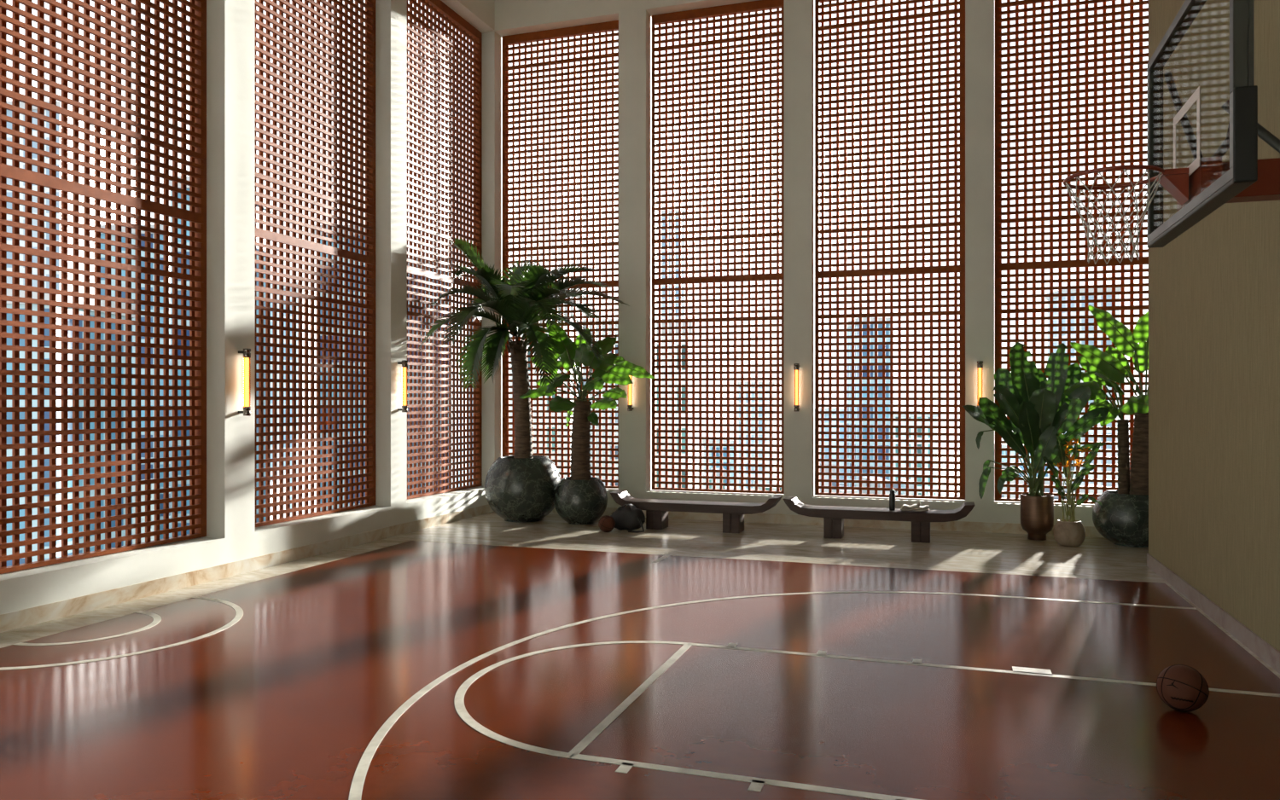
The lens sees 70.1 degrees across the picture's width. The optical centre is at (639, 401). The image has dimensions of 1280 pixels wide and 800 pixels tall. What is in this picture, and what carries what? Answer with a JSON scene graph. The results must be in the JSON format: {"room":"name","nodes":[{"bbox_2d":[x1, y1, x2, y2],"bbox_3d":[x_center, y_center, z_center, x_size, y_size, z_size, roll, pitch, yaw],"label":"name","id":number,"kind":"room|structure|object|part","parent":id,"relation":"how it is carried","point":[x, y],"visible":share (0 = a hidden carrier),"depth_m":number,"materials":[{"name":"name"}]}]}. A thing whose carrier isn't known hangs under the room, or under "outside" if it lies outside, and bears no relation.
{"room":"indoor basketball court","nodes":[
{"label":"indoor basketball court","id":0,"kind":"room"},
{"bbox_2d":[0,0,494,615],"bbox_3d":[-4.819,-2.600,6.810,0.300,9.200,15.360,0,0,18],"label":"wall","id":1,"kind":"structure","parent":0,"point":[232,535],"depth_m":9.02,"materials":[{"name":"paint"}]},
{"bbox_2d":[0,0,206,574],"bbox_3d":[-4.616,-2.191,7.738,0.085,7.010,2.382,0,0,18],"label":"lattice screen","id":2,"kind":"object","parent":1,"relation":"attached to","point":[196,216],"visible":1,"depth_m":7.77,"materials":[{"name":"brown wood"}]},
{"bbox_3d":[-4.595,-1.172,7.721,0.034,0.052,2.312,0,0,18],"label":"rail","id":3,"kind":"part","parent":2,"relation":"part of","materials":[{"name":"brown wood"}]},
{"bbox_3d":[-4.595,-1.757,7.721,0.034,0.094,2.312,0,0,18],"label":"rail","id":4,"kind":"part","parent":2,"relation":"part of","materials":[{"name":"brown wood"}]},
{"bbox_3d":[-4.595,-2.355,7.721,0.034,0.050,2.312,0,0,18],"label":"rail","id":5,"kind":"part","parent":2,"relation":"part of","materials":[{"name":"brown wood"}]},
{"bbox_2d":[238,349,250,415],"bbox_3d":[-3.878,-0.185,8.955,0.123,0.660,0.074,0,0,18],"label":"wall lamp","id":6,"kind":"object","parent":1,"relation":"attached to","point":[247,354],"visible":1,"depth_m":8.93,"materials":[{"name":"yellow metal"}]},
{"bbox_2d":[0,504,494,633],"bbox_3d":[-4.624,1.635,6.896,0.014,0.130,15.046,0,0,18],"label":"baseboard","id":7,"kind":"structure","parent":1,"relation":"attached to","point":[32,616],"depth_m":8.52,"materials":[{"name":"stone"}]},
{"bbox_2d":[255,0,375,527],"bbox_3d":[-3.732,-2.191,10.383,0.085,7.010,2.357,0,0,18],"label":"lattice screen","id":8,"kind":"object","parent":1,"relation":"attached to","point":[369,258],"visible":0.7,"depth_m":10.41,"materials":[{"name":"brown wood"}]},
{"bbox_3d":[-3.710,-1.172,10.366,0.034,0.052,2.287,0,0,18],"label":"rail","id":9,"kind":"part","parent":8,"relation":"part of","materials":[{"name":"brown wood"}]},
{"bbox_3d":[-3.710,-1.757,10.366,0.034,0.094,2.287,0,0,18],"label":"rail","id":10,"kind":"part","parent":8,"relation":"part of","materials":[{"name":"brown wood"}]},
{"bbox_3d":[-3.710,-2.355,10.366,0.034,0.050,2.287,0,0,18],"label":"rail","id":11,"kind":"part","parent":8,"relation":"part of","materials":[{"name":"brown wood"}]},
{"bbox_2d":[397,360,407,413],"bbox_3d":[-3.004,-0.185,11.568,0.123,0.660,0.074,0,0,18],"label":"wall lamp","id":12,"kind":"object","parent":1,"relation":"attached to","point":[404,364],"visible":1,"depth_m":11.54,"materials":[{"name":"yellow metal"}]},
{"bbox_2d":[407,0,482,500],"bbox_3d":[-2.860,-2.191,12.989,0.085,7.010,2.397,0,0,18],"label":"lattice screen","id":13,"kind":"object","parent":1,"relation":"attached to","point":[468,46],"visible":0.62,"depth_m":12.98,"materials":[{"name":"brown wood"}]},
{"bbox_3d":[-2.838,-1.172,12.973,0.034,0.052,2.327,0,0,18],"label":"rail","id":14,"kind":"part","parent":13,"relation":"part of","materials":[{"name":"brown wood"}]},
{"bbox_3d":[-2.838,-1.757,12.973,0.034,0.094,2.327,0,0,18],"label":"rail","id":15,"kind":"part","parent":13,"relation":"part of","materials":[{"name":"brown wood"}]},
{"bbox_3d":[-2.838,-2.355,12.973,0.034,0.050,2.327,0,0,18],"label":"rail","id":16,"kind":"part","parent":13,"relation":"part of","materials":[{"name":"brown wood"}]},
{"bbox_3d":[-2.838,-5.185,12.973,0.034,0.050,2.327,0,0,18],"label":"rail","id":17,"kind":"part","parent":13,"relation":"part of","materials":[{"name":"brown wood"}]},
{"bbox_2d":[484,455,560,523],"bbox_3d":[-1.662,1.248,12.999,1.090,0.904,1.090,0,0,18],"label":"pot","id":18,"kind":"object","parent":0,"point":[519,489],"depth_m":12.59,"materials":[{"name":"grey stone"}]},
{"bbox_2d":[0,512,1279,799],"bbox_3d":[-0.152,1.849,5.408,10.040,0.301,15.660,0,0,18],"label":"floor","id":19,"kind":"structure","parent":0,"point":[410,670],"depth_m":5.61,"materials":[{"name":"wood"}]},
{"bbox_2d":[416,237,631,523],"bbox_3d":[-1.480,-0.279,12.484,2.373,3.958,2.114,0,0,18],"label":"palm","id":20,"kind":"object","parent":19,"relation":"on","point":[520,487],"visible":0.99,"depth_m":12.59,"materials":[{"name":"green plant"}]},
{"bbox_2d":[519,320,654,524],"bbox_3d":[-0.741,0.275,12.412,2.003,2.850,1.429,0,0,14],"label":"plant","id":21,"kind":"object","parent":19,"relation":"on","point":[580,498],"visible":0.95,"depth_m":12.47,"materials":[{"name":"green plant"}]},
{"bbox_3d":[-0.822,1.388,12.675,0.744,0.624,0.744,0,0,18],"label":"pot","id":22,"kind":"part","parent":21,"relation":"part of","materials":[{"name":"grey stone"}]},
{"bbox_2d":[598,515,615,532],"bbox_3d":[-0.431,1.592,11.817,0.218,0.218,0.218,0,0,18],"label":"basketball","id":23,"kind":"object","parent":19,"relation":"on","point":[606,523],"visible":1,"depth_m":11.74,"materials":[{"name":"brown leather"}]},
{"bbox_2d":[610,503,645,532],"bbox_3d":[-0.157,1.526,11.966,0.555,0.348,0.333,0,0,24],"label":"bag","id":24,"kind":"object","parent":19,"relation":"on","point":[629,518],"visible":0.9,"depth_m":11.88,"materials":[{"name":"black fabric"}]},
{"bbox_3d":[-0.192,1.420,11.932,0.230,0.131,0.091,0,0,24],"label":"carry handle","id":25,"kind":"part","parent":24,"relation":"part of","materials":[{"name":"black fabric"}]},
{"bbox_2d":[609,489,782,534],"bbox_3d":[0.724,1.463,12.032,2.264,0.474,0.380,0,0,18],"label":"bench","id":26,"kind":"object","parent":19,"relation":"on","point":[657,511],"visible":0.99,"depth_m":11.89,"materials":[{"name":"brown wood"}]},
{"bbox_3d":[0.724,1.337,12.032,2.264,0.222,0.380,0,0,18],"label":"seat","id":27,"kind":"part","parent":26,"relation":"part of","materials":[{"name":"brown wood"}]},
{"bbox_2d":[783,495,974,543],"bbox_3d":[2.921,1.463,11.255,2.264,0.474,0.380,0,0,18],"label":"bench","id":28,"kind":"object","parent":19,"relation":"on","point":[834,516],"visible":1,"depth_m":11.09,"materials":[{"name":"brown wood"}]},
{"bbox_3d":[2.921,1.337,11.255,2.264,0.222,0.380,0,0,18],"label":"seat","id":29,"kind":"part","parent":28,"relation":"part of","materials":[{"name":"brown wood"}]},
{"bbox_2d":[889,488,896,510],"bbox_3d":[3.087,1.204,11.154,0.072,0.264,0.081,0,0,-33],"label":"water bottle","id":30,"kind":"object","parent":28,"relation":"on","point":[892,496],"visible":1,"depth_m":11.13,"materials":[{"name":"black metal"}]},
{"bbox_2d":[900,502,929,511],"bbox_3d":[3.335,1.282,11.074,0.342,0.109,0.200,0,0,14],"label":"folded towel","id":31,"kind":"object","parent":28,"relation":"on","point":[917,508],"visible":1,"depth_m":10.99,"materials":[{"name":"grey fabric"}]},
{"bbox_2d":[961,342,1109,541],"bbox_3d":[4.789,0.487,11.126,1.633,2.427,0.889,0,0,18],"label":"leaf plant","id":32,"kind":"object","parent":19,"relation":"on","point":[1037,408],"visible":0.97,"depth_m":11.04,"materials":[{"name":"green plant"}]},
{"bbox_3d":[4.878,1.427,11.211,0.380,0.545,0.380,0,0,18],"label":"pot","id":33,"kind":"part","parent":32,"relation":"part of","materials":[{"name":"brown metal"}]},
{"bbox_2d":[1042,433,1105,546],"bbox_3d":[5.083,1.039,10.670,0.705,1.322,0.442,0,0,18],"label":"flower plant","id":34,"kind":"object","parent":19,"relation":"on","point":[1071,532],"visible":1,"depth_m":10.65,"materials":[{"name":"green plant"}]},
{"bbox_3d":[4.960,0.914,10.745,0.171,0.374,0.124,0,0,-26],"label":"flower","id":35,"kind":"part","parent":34,"relation":"part of","materials":[{"name":"green plant"}]},
{"bbox_3d":[4.986,1.175,10.741,0.023,0.551,0.021,0,0,18],"label":"stem","id":36,"kind":"part","parent":34,"relation":"part of","materials":[{"name":"green plant"}]},
{"bbox_3d":[4.992,0.892,10.672,0.080,0.419,0.170,0,0,26],"label":"flower","id":37,"kind":"part","parent":34,"relation":"part of","materials":[{"name":"orange plant"}]},
{"bbox_3d":[5.059,1.080,10.798,0.019,0.740,0.043,0,0,30],"label":"stem","id":38,"kind":"part","parent":34,"relation":"part of","materials":[{"name":"green plant"}]},
{"bbox_3d":[5.011,1.188,10.668,0.019,0.524,0.058,0,0,-32],"label":"stem","id":39,"kind":"part","parent":34,"relation":"part of","materials":[{"name":"green plant"}]},
{"bbox_3d":[5.004,0.812,10.744,0.102,0.576,0.159,0,0,-22],"label":"flower","id":40,"kind":"part","parent":34,"relation":"part of","materials":[{"name":"orange plant"}]},
{"bbox_3d":[5.050,1.554,10.732,0.344,0.292,0.344,0,0,18],"label":"pot","id":41,"kind":"part","parent":34,"relation":"part of","materials":[{"name":"ceramic"}]},
{"bbox_3d":[5.013,0.770,10.657,0.144,0.662,0.175,0,0,18],"label":"flower","id":42,"kind":"part","parent":34,"relation":"part of","materials":[{"name":"orange plant"}]},
{"bbox_3d":[5.047,1.217,10.709,0.072,0.467,0.026,0,0,18],"label":"stem","id":43,"kind":"part","parent":34,"relation":"part of","materials":[{"name":"green plant"}]},
{"bbox_3d":[5.036,1.248,10.642,0.020,0.404,0.054,0,0,-9],"label":"stem","id":44,"kind":"part","parent":34,"relation":"part of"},
{"bbox_3d":[4.999,0.860,10.606,0.151,0.483,0.242,0,0,-5],"label":"flower","id":45,"kind":"part","parent":34,"relation":"part of","materials":[{"name":"orange plant"}]},
{"bbox_3d":[5.083,1.190,10.721,0.054,0.520,0.020,0,0,18],"label":"stem","id":46,"kind":"part","parent":34,"relation":"part of","materials":[{"name":"green plant"}]},
{"bbox_3d":[5.076,0.765,10.629,0.082,0.672,0.205,0,0,-21],"label":"flower","id":47,"kind":"part","parent":34,"relation":"part of","materials":[{"name":"orange plant"}]},
{"bbox_3d":[5.054,0.888,10.599,0.113,0.428,0.249,0,0,-19],"label":"flower","id":48,"kind":"part","parent":34,"relation":"part of","materials":[{"name":"orange plant"}]},
{"bbox_3d":[5.141,0.818,10.625,0.228,0.566,0.153,0,0,18],"label":"flower","id":49,"kind":"part","parent":34,"relation":"part of","materials":[{"name":"orange plant"}]},
{"bbox_2d":[1063,304,1148,547],"bbox_3d":[5.616,0.280,10.726,1.282,2.840,1.332,0,0,-13],"label":"plant","id":50,"kind":"object","parent":19,"relation":"on","point":[1122,519],"visible":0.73,"depth_m":10.64,"materials":[{"name":"green plant"}]},
{"bbox_3d":[5.817,1.391,10.771,0.860,0.619,0.860,0,0,18],"label":"pot","id":51,"kind":"part","parent":50,"relation":"part of","materials":[{"name":"green stone"}]},
{"bbox_2d":[1156,664,1209,712],"bbox_3d":[2.979,1.578,5.014,0.244,0.244,0.244,0,0,18],"label":"basketball","id":52,"kind":"object","parent":19,"relation":"on","point":[1182,688],"visible":1,"depth_m":4.94,"materials":[{"name":"brown leather"}]},
{"bbox_2d":[481,0,1094,526],"bbox_3d":[2.284,-2.600,12.691,10.040,9.200,0.300,0,0,18],"label":"wall","id":53,"kind":"structure","parent":0,"point":[512,17],"depth_m":12.61,"materials":[{"name":"paint"}]},
{"bbox_2d":[501,20,618,488],"bbox_3d":[-1.188,-2.191,13.960,2.014,7.010,0.085,0,0,18],"label":"lattice screen","id":54,"kind":"object","parent":53,"relation":"attached to","point":[580,31],"visible":0.56,"depth_m":13.93,"materials":[{"name":"brown wood"}]},
{"bbox_3d":[-1.204,-2.355,13.939,1.944,0.050,0.034,0,0,18],"label":"rail","id":55,"kind":"part","parent":54,"relation":"part of","materials":[{"name":"brown wood"}]},
{"bbox_3d":[-1.204,-5.185,13.939,1.944,0.050,0.034,0,0,18],"label":"rail","id":56,"kind":"part","parent":54,"relation":"part of","materials":[{"name":"brown wood"}]},
{"bbox_3d":[-1.204,-1.172,13.939,1.944,0.052,0.034,0,0,18],"label":"rail","id":57,"kind":"part","parent":54,"relation":"part of","materials":[{"name":"brown wood"}]},
{"bbox_3d":[-1.204,-1.757,13.939,1.944,0.094,0.034,0,0,18],"label":"rail","id":58,"kind":"part","parent":54,"relation":"part of","materials":[{"name":"brown wood"}]},
{"bbox_2d":[627,375,634,411],"bbox_3d":[-0.140,-0.185,13.279,0.074,0.660,0.123,0,0,18],"label":"wall lamp","id":59,"kind":"object","parent":53,"relation":"attached to","point":[630,408],"visible":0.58,"depth_m":13.24,"materials":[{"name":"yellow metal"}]},
{"bbox_2d":[651,0,784,494],"bbox_3d":[1.127,-2.191,13.186,1.993,7.010,0.085,0,0,18],"label":"lattice screen","id":60,"kind":"object","parent":53,"relation":"attached to","point":[759,5],"visible":0.99,"depth_m":13.19,"materials":[{"name":"brown wood"}]},
{"bbox_3d":[1.110,-1.172,13.165,1.923,0.052,0.034,0,0,18],"label":"rail","id":61,"kind":"part","parent":60,"relation":"part of","materials":[{"name":"brown wood"}]},
{"bbox_3d":[1.110,-1.757,13.165,1.923,0.094,0.034,0,0,18],"label":"rail","id":62,"kind":"part","parent":60,"relation":"part of","materials":[{"name":"brown wood"}]},
{"bbox_3d":[1.110,-2.355,13.165,1.923,0.050,0.034,0,0,18],"label":"rail","id":63,"kind":"part","parent":60,"relation":"part of","materials":[{"name":"brown wood"}]},
{"bbox_3d":[1.110,-5.185,13.165,1.923,0.050,0.034,0,0,18],"label":"rail","id":64,"kind":"part","parent":60,"relation":"part of","materials":[{"name":"brown wood"}]},
{"bbox_2d":[793,363,799,412],"bbox_3d":[2.152,-0.185,12.512,0.074,0.660,0.123,0,0,18],"label":"wall lamp","id":65,"kind":"object","parent":53,"relation":"attached to","point":[796,368],"visible":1,"depth_m":12.47,"materials":[{"name":"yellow glass"}]},
{"bbox_2d":[549,507,1103,537],"bbox_3d":[2.234,1.635,12.542,9.440,0.130,0.014,0,0,18],"label":"baseboard","id":66,"kind":"structure","parent":53,"relation":"attached to","point":[1091,532],"depth_m":12.26,"materials":[{"name":"stone"}]},
{"bbox_2d":[814,0,965,500],"bbox_3d":[3.384,-2.191,12.431,1.972,7.010,0.085,0,0,18],"label":"lattice screen","id":67,"kind":"object","parent":53,"relation":"attached to","point":[947,269],"visible":0.99,"depth_m":12.39,"materials":[{"name":"brown wood"}]},
{"bbox_3d":[3.368,-1.172,12.410,1.902,0.052,0.034,0,0,18],"label":"rail","id":68,"kind":"part","parent":67,"relation":"part of","materials":[{"name":"brown wood"}]},
{"bbox_3d":[3.368,-1.757,12.410,1.902,0.094,0.034,0,0,18],"label":"rail","id":69,"kind":"part","parent":67,"relation":"part of","materials":[{"name":"brown wood"}]},
{"bbox_3d":[3.368,-2.355,12.410,1.902,0.050,0.034,0,0,18],"label":"rail","id":70,"kind":"part","parent":67,"relation":"part of","materials":[{"name":"brown wood"}]},
{"bbox_3d":[3.368,-5.185,12.410,1.902,0.050,0.034,0,0,18],"label":"rail","id":71,"kind":"part","parent":67,"relation":"part of","materials":[{"name":"brown wood"}]},
{"bbox_2d":[977,360,983,409],"bbox_3d":[4.384,-0.185,11.766,0.074,0.660,0.123,0,0,18],"label":"wall lamp","id":72,"kind":"object","parent":53,"relation":"attached to","point":[980,365],"visible":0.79,"depth_m":11.73,"materials":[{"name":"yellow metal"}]},
{"bbox_2d":[994,0,1148,504],"bbox_3d":[5.620,-2.191,11.683,2.013,7.010,0.085,0,0,18],"label":"lattice screen","id":73,"kind":"object","parent":53,"relation":"attached to","point":[999,266],"visible":0.56,"depth_m":11.72,"materials":[{"name":"brown wood"}]},
{"bbox_3d":[5.603,-5.185,11.662,1.943,0.050,0.034,0,0,18],"label":"rail","id":74,"kind":"part","parent":73,"relation":"part of","materials":[{"name":"brown wood"}]},
{"bbox_3d":[5.622,-2.191,11.688,2.013,7.010,0.075,0,0,18],"label":"frame","id":75,"kind":"part","parent":73,"relation":"part of","materials":[{"name":"brown wood"}]},
{"bbox_3d":[5.603,-2.355,11.662,1.943,0.050,0.034,0,0,18],"label":"rail","id":76,"kind":"part","parent":73,"relation":"part of","materials":[{"name":"brown wood"}]},
{"bbox_3d":[5.603,-1.172,11.662,1.943,0.052,0.034,0,0,18],"label":"rail","id":77,"kind":"part","parent":73,"relation":"part of","materials":[{"name":"brown wood"}]},
{"bbox_3d":[5.603,-1.757,11.662,1.943,0.094,0.034,0,0,18],"label":"rail","id":78,"kind":"part","parent":73,"relation":"part of","materials":[{"name":"brown wood"}]},
{"bbox_2d":[1148,0,1279,651],"bbox_3d":[3.678,-2.750,2.887,1.175,8.900,13.310,0,0,18],"label":"wall","id":79,"kind":"structure","parent":0,"point":[1214,288],"depth_m":7.02,"materials":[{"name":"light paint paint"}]},
{"bbox_2d":[1063,0,1279,264],"bbox_3d":[2.842,-1.259,4.410,1.317,1.462,1.543,0,0,-29],"label":"basketball hoop","id":80,"kind":"object","parent":79,"relation":"attached to","point":[1199,189],"visible":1,"depth_m":4.45,"materials":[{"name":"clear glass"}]},
{"bbox_3d":[2.749,-1.103,4.569,0.055,0.363,1.690,0,0,18],"label":"frame","id":81,"kind":"part","parent":80,"relation":"part of","materials":[{"name":"metal"}]},
{"bbox_3d":[2.749,-1.481,4.569,0.055,1.018,1.690,0,0,18],"label":"board frame","id":82,"kind":"part","parent":80,"relation":"part of","materials":[{"name":"grey"}]},
{"bbox_3d":[2.781,-1.073,4.542,0.087,0.165,0.480,0,0,18],"label":"mounting plate","id":83,"kind":"part","parent":80,"relation":"part of","materials":[{"name":"brown paint"}]},
{"bbox_3d":[2.785,-1.456,4.557,0.020,1.068,1.690,0,0,18],"label":"frame","id":84,"kind":"part","parent":80,"relation":"part of","materials":[{"name":"grey metal"}]},
{"bbox_3d":[3.159,-1.075,4.416,0.780,0.350,0.320,0,0,18],"label":"support arm","id":85,"kind":"part","parent":80,"relation":"part of","materials":[{"name":"brown paint"}]},
{"bbox_2d":[1146,553,1279,674],"bbox_3d":[3.579,1.635,3.086,0.889,0.130,13.024,0,0,18],"label":"baseboard","id":86,"kind":"structure","parent":79,"relation":"attached to","point":[1270,655],"depth_m":6.86,"materials":[{"name":"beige stone"}]},
{"label":"outside","id":87,"kind":"structure","parent":0,"visible":0},
{"bbox_2d":[688,448,959,495],"bbox_3d":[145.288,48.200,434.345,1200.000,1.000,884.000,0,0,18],"label":"ground","id":88,"kind":"structure","parent":87,"point":[943,459],"depth_m":642.14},
{"bbox_2d":[6,289,134,566],"bbox_3d":[-46.453,19.962,67.057,13.243,55.476,10.714,0,0,0],"label":"office tower","id":89,"kind":"structure","parent":88,"relation":"on","point":[8,291],"depth_m":64.08,"materials":[{"name":"blue glass"}]},
{"bbox_2d":[6,101,134,294],"bbox_3d":[-87.553,4.090,128.980,23.049,87.220,18.560,0,0,0],"label":"office tower","id":90,"kind":"structure","parent":88,"relation":"on","point":[58,103],"depth_m":120.01,"materials":[{"name":"grey concrete"}]},
{"bbox_2d":[100,224,170,539],"bbox_3d":[-58.242,13.632,110.000,8.261,68.137,10.600,0,0,0],"label":"office tower","id":91,"kind":"structure","parent":88,"relation":"on","point":[113,226],"depth_m":105.00,"materials":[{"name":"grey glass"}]},
{"bbox_2d":[132,478,154,544],"bbox_3d":[-55.943,27.035,95.000,4.290,41.330,14.000,0,0,0],"label":"building","id":92,"kind":"structure","parent":88,"relation":"on","point":[142,486],"depth_m":98.91,"materials":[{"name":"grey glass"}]},
{"bbox_2d":[168,176,272,537],"bbox_3d":[-38.837,13.932,85.000,5.240,67.536,10.600,0,0,0],"label":"office tower","id":93,"kind":"structure","parent":88,"relation":"on","point":[188,177],"depth_m":80.00,"materials":[{"name":"blue glass"}]},
{"bbox_2d":[270,478,285,519],"bbox_3d":[-58.579,28.507,130.000,11.459,38.386,14.000,0,0,0],"label":"building","id":94,"kind":"structure","parent":88,"relation":"on","point":[284,480],"depth_m":133.42,"materials":[{"name":"grey concrete"}]},
{"bbox_2d":[270,282,316,516],"bbox_3d":[-59.491,14.023,155.000,7.335,67.354,10.600,0,0,0],"label":"office tower","id":95,"kind":"structure","parent":88,"relation":"on","point":[284,287],"depth_m":150.01,"materials":[{"name":"glass"}]},
{"bbox_2d":[314,225,365,511],"bbox_3d":[-28.645,15.286,93.000,5.539,64.828,10.600,0,0,0],"label":"office tower","id":96,"kind":"structure","parent":88,"relation":"on","point":[315,225],"depth_m":87.99,"materials":[{"name":"blue glass"}]},
{"bbox_2d":[407,257,455,495],"bbox_3d":[-21.949,16.293,100.000,5.043,62.814,10.600,0,0,0],"label":"office tower","id":97,"kind":"structure","parent":88,"relation":"on","point":[408,258],"depth_m":95.00,"materials":[{"name":"blue glass"}]},
{"bbox_2d":[509,303,579,477],"bbox_3d":[-8.278,19.708,80.000,5.651,55.984,10.600,0,0,0],"label":"office tower","id":98,"kind":"structure","parent":88,"relation":"on","point":[571,308],"depth_m":75.01,"materials":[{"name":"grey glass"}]},
{"bbox_2d":[578,319,617,486],"bbox_3d":[-4.002,19.630,97.000,6.022,56.140,10.600,0,0,0],"label":"office tower","id":99,"kind":"structure","parent":88,"relation":"on","point":[584,320],"depth_m":91.99,"materials":[{"name":"grey concrete"}]},
{"bbox_2d":[657,210,685,319],"bbox_3d":[6.665,3.938,195.000,5.399,87.524,10.600,0,0,0],"label":"office tower","id":100,"kind":"structure","parent":88,"relation":"on","point":[662,212],"depth_m":190.00,"materials":[{"name":"grey concrete"}]},
{"bbox_2d":[656,322,692,488],"bbox_3d":[2.290,20.547,77.000,3.563,54.306,10.600,0,0,0],"label":"office tower","id":101,"kind":"structure","parent":88,"relation":"on","point":[676,323],"depth_m":71.99,"materials":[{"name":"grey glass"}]},
{"bbox_2d":[702,439,737,483],"bbox_3d":[18.661,28.262,215.000,7.279,38.876,10.600,0,0,0],"label":"office tower","id":102,"kind":"structure","parent":88,"relation":"on","point":[724,448],"depth_m":210.00,"materials":[{"name":"blue glass"}]},
{"bbox_2d":[703,467,781,491],"bbox_3d":[15.931,29.269,145.000,10.909,36.863,14.000,0,0,0],"label":"building","id":103,"kind":"structure","parent":88,"relation":"on","point":[759,482],"depth_m":143.25,"materials":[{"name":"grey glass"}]},
{"bbox_2d":[736,381,774,490],"bbox_3d":[29.259,21.367,235.000,9.206,52.665,10.600,0,0,0],"label":"office tower","id":104,"kind":"structure","parent":88,"relation":"on","point":[767,395],"depth_m":230.03,"materials":[{"name":"grey concrete"}]},
{"bbox_2d":[814,407,843,484],"bbox_3d":[36.256,24.480,175.000,7.597,46.441,10.600,0,0,0],"label":"office tower","id":105,"kind":"structure","parent":88,"relation":"on","point":[826,416],"depth_m":169.98,"materials":[{"name":"grey concrete"}]},
{"bbox_2d":[814,462,897,495],"bbox_3d":[30.899,28.474,135.000,10.725,38.452,14.000,0,0,0],"label":"building","id":106,"kind":"structure","parent":88,"relation":"on","point":[826,470],"depth_m":130.01,"materials":[{"name":"grey concrete"}]},
{"bbox_2d":[847,317,890,487],"bbox_3d":[38.725,16.899,155.000,5.651,61.602,10.600,0,0,0],"label":"office tower","id":107,"kind":"structure","parent":88,"relation":"on","point":[864,319],"depth_m":150.01,"materials":[{"name":"blue glass"}]},
{"bbox_2d":[893,414,937,495],"bbox_3d":[55.548,24.881,190.000,9.945,45.637,10.600,0,0,0],"label":"office tower","id":108,"kind":"structure","parent":88,"relation":"on","point":[895,416],"depth_m":185.01,"materials":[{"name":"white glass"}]},
{"bbox_2d":[896,479,959,496],"bbox_3d":[48.308,30.611,155.000,9.625,34.179,14.000,0,0,0],"label":"building","id":109,"kind":"structure","parent":88,"relation":"on","point":[904,486],"depth_m":153.19,"materials":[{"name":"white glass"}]},
{"bbox_2d":[1001,443,1047,490],"bbox_3d":[67.947,27.586,165.000,7.784,40.229,10.600,0,0,0],"label":"office tower","id":110,"kind":"structure","parent":88,"relation":"on","point":[1003,445],"depth_m":160.00,"materials":[{"name":"blue glass"}]},
{"bbox_2d":[1001,465,1109,500],"bbox_3d":[49.769,27.876,115.000,13.109,39.648,14.000,0,0,0],"label":"building","id":111,"kind":"structure","parent":88,"relation":"on","point":[1021,482],"depth_m":109.99,"materials":[{"name":"grey concrete"}]},
{"bbox_2d":[1045,287,1120,487],"bbox_3d":[70.323,14.940,145.000,7.148,65.520,10.600,0,0,0],"label":"office tower","id":112,"kind":"structure","parent":88,"relation":"on","point":[1108,289],"depth_m":140.00,"materials":[{"name":"grey concrete"}]}
]}

